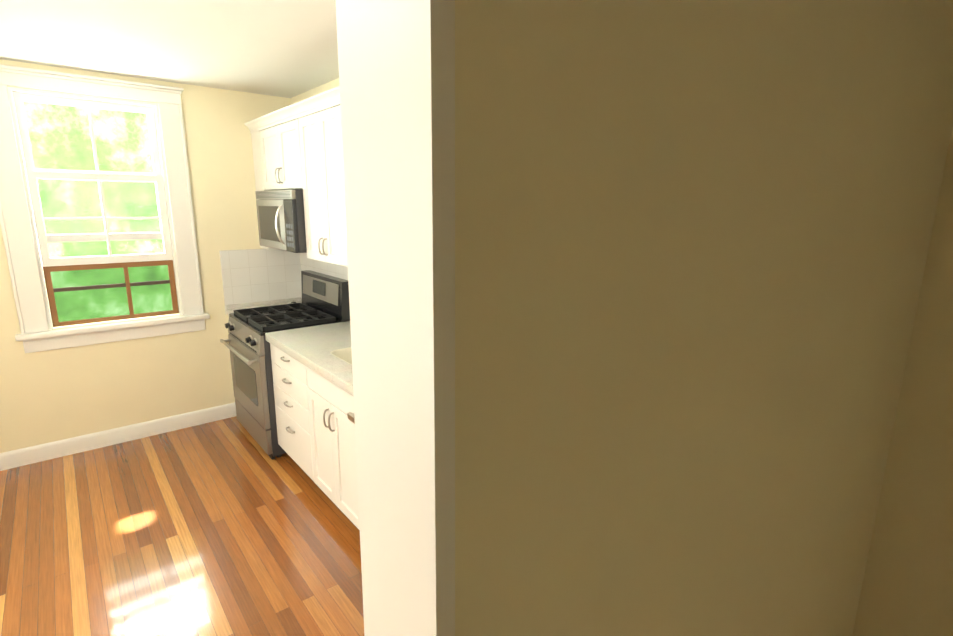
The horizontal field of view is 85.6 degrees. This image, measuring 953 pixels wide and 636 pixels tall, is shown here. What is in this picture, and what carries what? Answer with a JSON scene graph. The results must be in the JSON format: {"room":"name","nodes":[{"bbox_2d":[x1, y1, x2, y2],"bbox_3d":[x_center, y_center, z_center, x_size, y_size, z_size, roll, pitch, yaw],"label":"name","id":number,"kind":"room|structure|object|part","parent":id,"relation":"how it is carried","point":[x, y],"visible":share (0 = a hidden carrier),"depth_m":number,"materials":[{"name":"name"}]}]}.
{"room":"kitchen","nodes":[
{"label":"kitchen","id":0,"kind":"room"},
{"bbox_2d":[0,59,290,452],"bbox_3d":[-2.836,-0.287,3.580,3.600,2.700,0.200,-9,16,-38],"label":"wall","id":1,"kind":"structure","parent":0,"point":[48,396],"depth_m":3.88,"materials":[{"name":"yellow paint"}]},
{"bbox_2d":[0,64,209,352],"bbox_3d":[-2.615,-0.723,3.616,1.150,1.790,0.255,-9,16,-38],"label":"window","id":2,"kind":"structure","parent":1,"relation":"in","point":[22,250],"depth_m":3.55,"materials":[{"name":"white paint"}]},
{"bbox_3d":[-2.612,-0.727,3.611,0.760,1.507,0.075,-9,16,-38],"label":"window sash","id":3,"kind":"part","parent":2,"relation":"part of","materials":[{"name":"white wood"}]},
{"bbox_2d":[0,402,236,470],"bbox_3d":[-3.009,0.934,3.572,2.545,0.118,0.017,-9,16,-38],"label":"baseboard","id":4,"kind":"structure","parent":1,"relation":"attached to","point":[44,452],"depth_m":3.79,"materials":[{"name":"white paint"}]},
{"bbox_2d":[219,249,301,313],"bbox_3d":[-1.784,-0.322,4.313,0.637,0.512,0.008,-9,16,-38],"label":"tile backsplash","id":5,"kind":"structure","parent":1,"relation":"attached to","point":[252,275],"depth_m":4.28,"materials":[{"name":"white tile"}]},
{"bbox_2d":[0,0,338,97],"bbox_3d":[-1.058,-1.194,1.155,3.600,0.150,5.800,-9,16,-38],"label":"ceiling","id":6,"kind":"structure","parent":0,"point":[284,48],"depth_m":2.72,"materials":[{"name":"paint"}]},
{"bbox_2d":[0,416,363,635],"bbox_3d":[-2.185,1.164,3.067,3.600,0.100,9.300,-9,16,-38],"label":"floor","id":7,"kind":"structure","parent":0,"point":[227,527],"depth_m":2.71,"materials":[{"name":"brown wood"}]},
{"bbox_2d":[220,270,349,459],"bbox_3d":[-1.451,0.306,3.928,0.747,1.214,0.782,-9,16,-38],"label":"stove","id":8,"kind":"object","parent":7,"relation":"on","point":[325,298],"visible":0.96,"depth_m":3.74,"materials":[{"name":"grey metal"}]},
{"bbox_2d":[270,344,357,502],"bbox_3d":[-0.927,0.595,3.445,0.609,0.870,0.694,-9,16,-38],"label":"base cabinet","id":9,"kind":"object","parent":7,"relation":"on","point":[316,433],"depth_m":2.97,"materials":[{"name":"beige paint"}]},
{"bbox_2d":[226,297,353,396],"bbox_3d":[-0.805,0.222,3.196,0.635,0.205,3.098,-9,16,-38],"label":"countertop","id":10,"kind":"structure","parent":9,"relation":"on","point":[324,351],"depth_m":3.13,"materials":[{"name":"beige stone"}]},
{"bbox_2d":[347,412,354,423],"bbox_3d":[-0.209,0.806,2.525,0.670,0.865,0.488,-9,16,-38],"label":"handle","id":11,"kind":"object","parent":9,"relation":"attached to","point":[350,417],"visible":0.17,"depth_m":2.38,"materials":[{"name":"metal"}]},
{"bbox_2d":[290,78,952,635],"bbox_3d":[0.249,-0.023,2.512,0.200,2.700,5.800,-9,16,-38],"label":"wall","id":12,"kind":"structure","parent":0,"point":[908,584],"depth_m":1.32,"materials":[{"name":"yellow paint"}]},
{"bbox_2d":[248,119,274,249],"bbox_3d":[-1.587,-1.056,4.169,0.328,0.972,0.212,-9,16,-38],"label":"upper cabinet","id":13,"kind":"object","parent":12,"relation":"attached to","point":[251,125],"depth_m":4.04,"materials":[{"name":"beige paint"}]},
{"bbox_2d":[256,103,299,190],"bbox_3d":[-1.268,-1.194,3.737,0.329,0.511,0.788,-9,16,-38],"label":"upper cabinet","id":14,"kind":"object","parent":12,"relation":"attached to","point":[297,146],"depth_m":3.62,"materials":[{"name":"beige paint"}]},
{"bbox_2d":[255,189,306,252],"bbox_3d":[-1.321,-0.726,3.801,0.446,0.415,0.774,-9,16,-38],"label":"microwave","id":15,"kind":"object","parent":14,"relation":"attached to","point":[281,219],"visible":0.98,"depth_m":3.55,"materials":[{"name":"grey metal"}]},
{"bbox_2d":[296,86,347,266],"bbox_3d":[-0.799,-0.840,3.223,0.329,0.972,0.696,-9,16,-38],"label":"upper cabinet","id":16,"kind":"object","parent":12,"relation":"attached to","point":[318,118],"depth_m":3.12,"materials":[{"name":"beige paint"}]},
{"bbox_2d":[300,253,347,279],"bbox_3d":[-0.526,-0.091,3.304,0.008,0.518,3.200,-9,16,-38],"label":"tile backsplash","id":17,"kind":"structure","parent":12,"relation":"attached to","point":[333,270],"depth_m":4.10,"materials":[{"name":"white tile"}]},
{"bbox_2d":[455,0,952,635],"bbox_3d":[-0.184,0.440,0.400,3.600,2.700,0.120,-9,16,-38],"label":"wall","id":18,"kind":"structure","parent":0,"point":[691,242],"depth_m":0.56,"materials":[{"name":"yellow paint"}]},
{"bbox_2d":[336,0,454,635],"bbox_3d":[-0.459,0.643,0.221,1.250,2.175,0.136,-9,16,-38],"label":"door frame","id":19,"kind":"structure","parent":18,"relation":"attached to","point":[396,60],"depth_m":0.38,"materials":[{"name":"white paint"}]},
{"label":"outside","id":20,"kind":"structure","parent":0,"visible":0},
{"bbox_2d":[14,101,172,321],"bbox_3d":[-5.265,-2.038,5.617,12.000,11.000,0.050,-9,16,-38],"label":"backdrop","id":21,"kind":"structure","parent":20,"point":[102,156],"depth_m":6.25,"materials":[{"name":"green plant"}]}
]}

